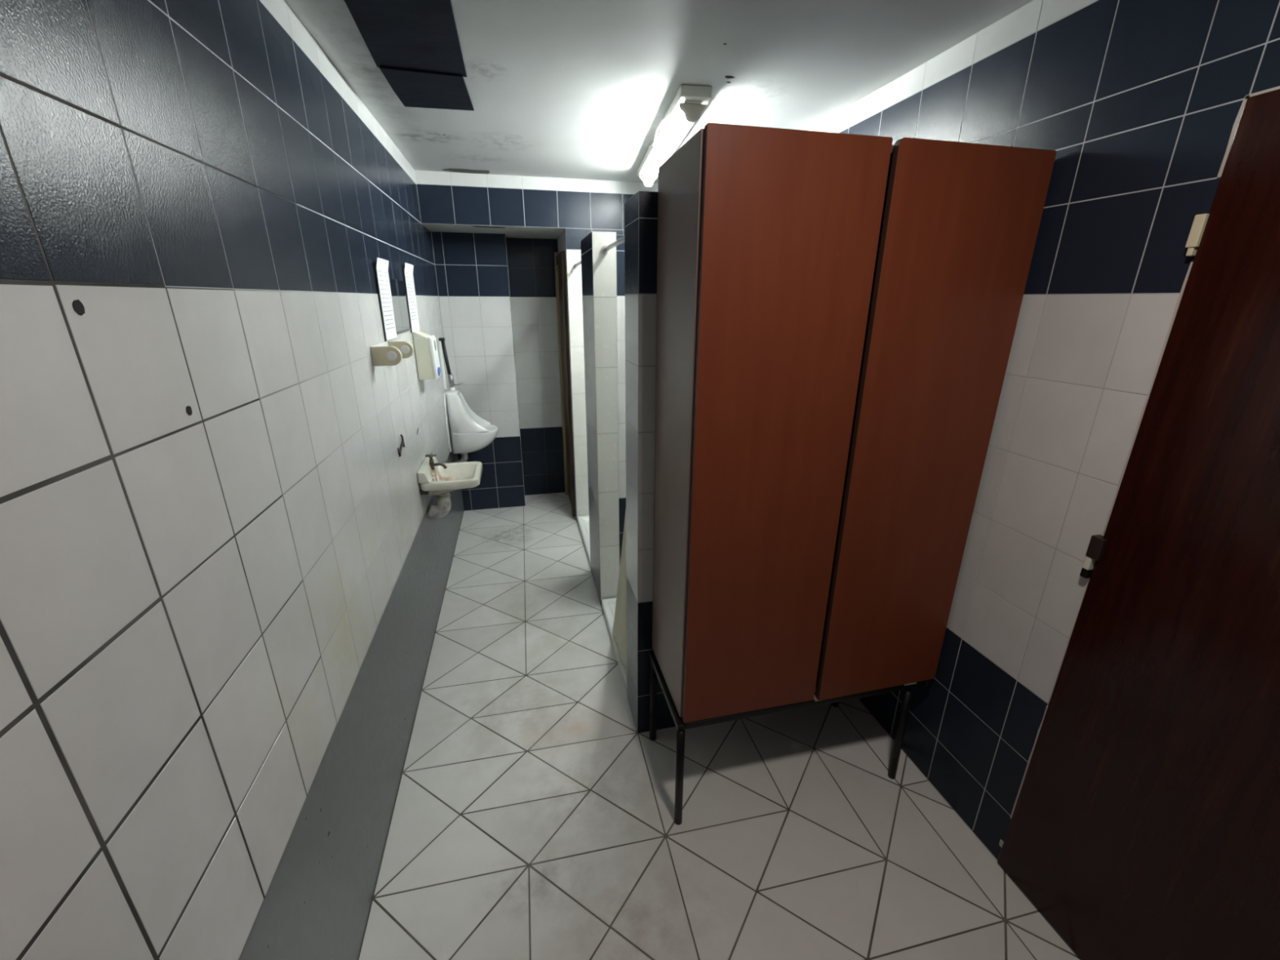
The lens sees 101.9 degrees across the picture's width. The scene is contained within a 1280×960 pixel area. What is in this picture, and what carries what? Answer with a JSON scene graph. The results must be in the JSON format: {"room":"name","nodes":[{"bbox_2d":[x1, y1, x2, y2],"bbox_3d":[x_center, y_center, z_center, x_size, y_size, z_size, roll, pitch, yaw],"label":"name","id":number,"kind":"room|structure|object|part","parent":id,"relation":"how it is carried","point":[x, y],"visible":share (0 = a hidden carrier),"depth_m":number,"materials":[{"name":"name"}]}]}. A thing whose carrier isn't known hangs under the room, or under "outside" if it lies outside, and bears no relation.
{"room":"public restroom","nodes":[
{"label":"public restroom","id":0,"kind":"room"},
{"bbox_2d":[0,0,463,959],"bbox_3d":[-0.891,-0.081,1.548,0.081,2.245,5.300,-4,20,-12],"label":"wall","id":1,"kind":"structure","parent":0,"point":[224,571],"depth_m":0.81,"materials":[{"name":"white tile"}]},
{"bbox_2d":[373,257,396,341],"bbox_3d":[-0.991,-0.704,2.034,0.020,0.297,0.190,-4,20,-12],"label":"notice sheet","id":2,"kind":"object","parent":1,"relation":"attached to","point":[380,268],"visible":1,"depth_m":2.00,"materials":[{"name":"white paper"}]},
{"bbox_2d":[370,340,413,366],"bbox_3d":[-0.913,-0.474,1.931,0.096,0.067,0.282,-4,20,-12],"label":"holder","id":3,"kind":"object","parent":1,"relation":"attached to","point":[388,353],"visible":1,"depth_m":1.81,"materials":[{"name":"white plastic"}]},
{"bbox_3d":[-0.958,-0.472,1.925,0.005,0.067,0.275,-4,20,-12],"label":"plate","id":4,"kind":"part","parent":3,"relation":"part of","materials":[{"name":"white plastic"}]},
{"bbox_3d":[-0.885,-0.434,1.818,0.094,0.066,0.022,-4,20,-12],"label":"arm","id":5,"kind":"part","parent":3,"relation":"part of","materials":[{"name":"beige plastic"}]},
{"bbox_3d":[-0.941,-0.513,2.043,0.092,0.066,0.022,-4,20,-12],"label":"arm","id":6,"kind":"part","parent":3,"relation":"part of","materials":[{"name":"beige plastic"}]},
{"bbox_2d":[389,278,410,333],"bbox_3d":[-1.057,-0.766,2.287,0.008,0.217,0.303,-4,20,-12],"label":"wall mirror","id":7,"kind":"object","parent":1,"relation":"attached to","point":[397,286],"visible":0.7,"depth_m":2.27,"materials":[{"name":"clear glass"}]},
{"bbox_2d":[397,434,404,456],"bbox_3d":[-0.975,-0.142,2.113,0.014,0.071,0.095,-4,20,-12],"label":"wall hook","id":8,"kind":"object","parent":1,"relation":"attached to","point":[402,444],"visible":1,"depth_m":2.11,"materials":[{"name":"grey metal"}]},
{"bbox_2d":[401,262,419,333],"bbox_3d":[-1.116,-0.890,2.545,0.020,0.312,0.215,-4,20,-12],"label":"notice sheet","id":9,"kind":"object","parent":1,"relation":"attached to","point":[407,272],"visible":0.99,"depth_m":2.51,"materials":[{"name":"white paper"}]},
{"bbox_2d":[412,330,440,380],"bbox_3d":[-1.077,-0.635,2.632,0.094,0.238,0.141,-4,20,-12],"label":"soap dispenser","id":10,"kind":"object","parent":1,"relation":"attached to","point":[427,358],"visible":0.98,"depth_m":2.58,"materials":[{"name":"grey plastic"}]},
{"bbox_2d":[417,453,482,518],"bbox_3d":[-0.946,0.048,2.640,0.283,0.393,0.358,-4,20,-12],"label":"sink","id":11,"kind":"object","parent":1,"relation":"attached to","point":[435,478],"visible":1,"depth_m":2.58,"materials":[{"name":"white ceramic"}]},
{"bbox_2d":[425,453,447,470],"bbox_3d":[-1.000,-0.089,2.551,0.092,0.077,0.050,-4,20,-12],"label":"tap","id":12,"kind":"object","parent":11,"relation":"on","point":[430,464],"depth_m":2.54,"materials":[{"name":"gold metal"}]},
{"bbox_3d":[-0.935,0.005,2.606,0.270,0.099,0.318,-4,20,-12],"label":"bowl","id":13,"kind":"part","parent":11,"relation":"part of","materials":[{"name":"white ceramic"}]},
{"bbox_2d":[438,337,464,389],"bbox_3d":[-1.243,-0.768,3.424,0.130,0.328,0.062,-4,20,-12],"label":"pipe","id":14,"kind":"object","parent":1,"relation":"attached to","point":[442,340],"visible":1,"depth_m":3.41,"materials":[{"name":"black metal"}]},
{"bbox_2d":[443,386,497,462],"bbox_3d":[-1.154,-0.367,3.601,0.324,0.559,0.310,-4,20,-12],"label":"urinal","id":15,"kind":"object","parent":1,"relation":"attached to","point":[467,432],"visible":1,"depth_m":3.48,"materials":[{"name":"white ceramic"}]},
{"bbox_2d":[453,453,467,462],"bbox_3d":[-1.263,-0.151,3.650,0.102,0.118,0.044,-4,20,-12],"label":"outlet","id":16,"kind":"object","parent":15,"relation":"attached to","point":[464,455],"depth_m":3.64,"materials":[{"name":"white plastic"}]},
{"bbox_2d":[431,231,525,511],"bbox_3d":[-1.175,-0.761,3.913,0.470,1.975,0.330,-4,20,-12],"label":"wall","id":17,"kind":"structure","parent":0,"point":[472,272],"depth_m":3.68,"materials":[{"name":"white tile"}]},
{"bbox_2d":[506,237,564,495],"bbox_3d":[-0.769,-0.831,4.120,0.420,1.975,0.080,-4,20,-12],"label":"wall","id":18,"kind":"structure","parent":0,"point":[531,261],"depth_m":4.04,"materials":[{"name":"white tile"}]},
{"bbox_2d":[414,169,657,239],"bbox_3d":[-0.494,-1.801,3.501,1.769,0.274,0.720,-4,20,-12],"label":"lintel","id":19,"kind":"object","parent":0,"point":[518,206],"visible":0.77,"depth_m":3.12,"materials":[{"name":"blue tile"}]},
{"bbox_2d":[557,227,624,520],"bbox_3d":[-0.090,-0.771,3.958,0.933,1.973,0.720,-4,20,-12],"label":"wall","id":20,"kind":"structure","parent":0,"point":[569,242],"depth_m":3.48,"materials":[{"name":"white tile"}]},
{"bbox_2d":[554,250,575,516],"bbox_3d":[-0.558,-0.691,3.864,0.030,1.880,0.525,-4,20,-12],"label":"door","id":21,"kind":"structure","parent":20,"relation":"in","point":[559,259],"depth_m":3.82,"materials":[{"name":"brown wood"}]},
{"bbox_2d":[616,235,626,564],"bbox_3d":[0.264,-0.271,2.741,0.824,1.830,0.100,-4,20,-12],"label":"wall","id":22,"kind":"structure","parent":0,"point":[620,248],"depth_m":2.53,"materials":[{"name":"white tile"}]},
{"bbox_2d":[284,0,1033,182],"bbox_3d":[0.090,-1.133,1.050,1.930,0.082,4.780,-4,20,-12],"label":"ceiling","id":23,"kind":"structure","parent":0,"point":[571,89],"depth_m":1.61,"materials":[{"name":"paint"}]},
{"bbox_2d":[343,0,474,111],"bbox_3d":[-0.602,-1.171,1.297,0.267,0.015,1.408,-4,20,-12],"label":"ceiling panel","id":24,"kind":"object","parent":23,"relation":"attached to","point":[415,46],"visible":1,"depth_m":1.48,"materials":[{"name":"black"}]},
{"bbox_2d":[637,84,711,187],"bbox_3d":[0.103,-1.493,2.348,0.136,0.093,1.237,-2,19,-7],"label":"fluorescent fixture","id":25,"kind":"object","parent":23,"relation":"attached to","point":[690,101],"visible":0.99,"depth_m":2.03,"materials":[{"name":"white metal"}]},
{"bbox_2d":[358,492,1080,959],"bbox_3d":[0.010,0.938,2.123,1.780,0.050,5.300,-4,20,-12],"label":"floor","id":26,"kind":"structure","parent":0,"point":[532,818],"depth_m":1.64,"materials":[{"name":"white tile"}]},
{"bbox_2d":[577,515,591,568],"bbox_3d":[0.068,0.375,3.598,0.921,0.045,0.742,-4,20,-12],"label":"shower tray","id":27,"kind":"object","parent":26,"relation":"on","point":[583,522],"visible":0.09,"depth_m":3.60,"materials":[{"name":"white ceramic"}]},
{"bbox_2d":[580,231,619,605],"bbox_3d":[-0.201,-0.255,2.688,0.105,1.830,0.400,-4,20,-12],"label":"pier","id":28,"kind":"object","parent":26,"relation":"on","point":[598,268],"visible":0.97,"depth_m":2.50,"materials":[{"name":"white tile"}]},
{"bbox_2d":[573,260,581,268],"bbox_3d":[-0.324,-1.237,2.940,0.032,0.032,0.748,-4,20,-12],"label":"curtain rod","id":29,"kind":"object","parent":28,"relation":"attached to","point":[575,265],"visible":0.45,"depth_m":3.19,"materials":[{"name":"grey metal"}]},
{"bbox_2d":[601,597,626,693],"bbox_3d":[0.320,0.736,2.562,0.921,0.045,0.692,-4,20,-12],"label":"shower tray","id":30,"kind":"object","parent":26,"relation":"on","point":[608,606],"visible":0.08,"depth_m":2.58,"materials":[{"name":"white ceramic"}]},
{"bbox_2d":[648,649,932,825],"bbox_3d":[0.495,0.813,1.825,0.871,0.386,0.378,-4,20,-12],"label":"stand","id":31,"kind":"object","parent":26,"relation":"on","point":[655,673],"visible":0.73,"depth_m":1.64,"materials":[{"name":"black paint"}]},
{"bbox_3d":[0.048,0.800,1.895,0.025,0.360,0.030,-4,20,-12],"label":"leg","id":32,"kind":"part","parent":31,"relation":"part of","materials":[{"name":"black paint"}]},
{"bbox_3d":[0.081,0.671,1.685,0.022,0.022,0.359,-4,20,-12],"label":"rail","id":33,"kind":"part","parent":31,"relation":"part of","materials":[{"name":"black metal"}]},
{"bbox_3d":[0.121,0.909,1.584,0.025,0.360,0.030,-4,20,-12],"label":"leg","id":34,"kind":"part","parent":31,"relation":"part of","materials":[{"name":"black paint"}]},
{"bbox_3d":[0.531,0.694,1.624,0.824,0.022,0.022,-4,20,-12],"label":"cross rail","id":35,"kind":"part","parent":31,"relation":"part of","materials":[{"name":"black metal"}]},
{"bbox_3d":[0.795,0.746,2.058,0.025,0.360,0.030,-4,20,-12],"label":"leg","id":36,"kind":"part","parent":31,"relation":"part of","materials":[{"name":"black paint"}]},
{"bbox_2d":[652,122,1056,723],"bbox_3d":[0.508,-0.083,1.525,0.867,1.504,0.362,-4,20,-12],"label":"locker","id":37,"kind":"object","parent":31,"relation":"on","point":[837,313],"visible":1,"depth_m":1.30,"materials":[{"name":"laminate"}]},
{"bbox_3d":[0.091,-0.058,1.446,0.018,1.492,0.337,-4,20,-12],"label":"panel","id":38,"kind":"part","parent":37,"relation":"part of","materials":[{"name":"laminate"}]},
{"bbox_3d":[0.334,-0.015,1.327,0.422,1.504,0.018,-4,20,-12],"label":"door","id":39,"kind":"part","parent":37,"relation":"part of","materials":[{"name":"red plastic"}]},
{"bbox_3d":[0.502,0.609,1.776,0.830,0.018,0.325,-4,20,-12],"label":"panel","id":40,"kind":"part","parent":37,"relation":"part of","materials":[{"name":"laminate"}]},
{"bbox_3d":[0.468,-0.139,1.687,0.830,1.490,0.007,-4,20,-12],"label":"panel","id":41,"kind":"part","parent":37,"relation":"part of","materials":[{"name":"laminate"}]},
{"bbox_3d":[0.508,-0.782,1.292,0.830,0.016,0.325,-4,20,-12],"label":"panel","id":42,"kind":"part","parent":37,"relation":"part of","materials":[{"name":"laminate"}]},
{"bbox_3d":[0.761,-0.045,1.416,0.426,1.504,0.018,-4,20,-13],"label":"door","id":43,"kind":"part","parent":37,"relation":"part of","materials":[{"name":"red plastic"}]},
{"bbox_3d":[0.872,0.856,1.743,0.025,0.360,0.030,-4,20,-12],"label":"leg","id":44,"kind":"part","parent":31,"relation":"part of","materials":[{"name":"black paint"}]},
{"bbox_3d":[0.908,0.612,1.866,0.022,0.022,0.359,-4,20,-12],"label":"rail","id":45,"kind":"part","parent":31,"relation":"part of","materials":[{"name":"black metal"}]},
{"bbox_2d":[624,190,816,733],"bbox_3d":[0.425,0.036,1.859,0.930,1.830,0.192,-4,20,-12],"label":"wall","id":46,"kind":"structure","parent":0,"point":[641,210],"depth_m":1.64,"materials":[{"name":"white tile"}]},
{"bbox_2d":[601,235,624,253],"bbox_3d":[-0.072,-0.876,1.905,0.032,0.032,0.698,-4,20,-12],"label":"curtain rod","id":47,"kind":"object","parent":46,"relation":"attached to","point":[605,249],"visible":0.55,"depth_m":2.03,"materials":[{"name":"grey metal"}]},
{"bbox_2d":[613,509,626,669],"bbox_3d":[-0.067,-0.026,2.089,0.071,1.708,0.456,-4,20,-12],"label":"shower curtain","id":48,"kind":"object","parent":47,"relation":"hanging from","point":[620,628],"visible":0.15,"depth_m":2.21,"materials":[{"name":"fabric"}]},
{"bbox_2d":[807,0,1279,859],"bbox_3d":[0.977,-0.114,1.665,0.080,2.245,4.700,-4,20,-12],"label":"wall","id":49,"kind":"structure","parent":0,"point":[1139,103],"depth_m":1.24,"materials":[{"name":"white tile"}]},
{"bbox_2d":[997,88,1279,959],"bbox_3d":[1.152,0.356,0.842,0.049,1.887,0.844,-4,20,-12],"label":"door","id":50,"kind":"structure","parent":49,"relation":"in","point":[1144,824],"depth_m":1.03,"materials":[{"name":"brown wood"}]},
{"bbox_3d":[1.049,0.154,1.187,0.025,0.052,0.028,-4,20,-12],"label":"latch plate","id":51,"kind":"part","parent":50,"relation":"part of","materials":[{"name":"black metal"}]},
{"bbox_2d":[999,85,1279,847],"bbox_3d":[1.151,0.331,0.831,0.006,1.844,0.841,-4,20,-12],"label":"door frame","id":52,"kind":"structure","parent":49,"relation":"attached to","point":[1237,118],"depth_m":1.07,"materials":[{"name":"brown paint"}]}
]}

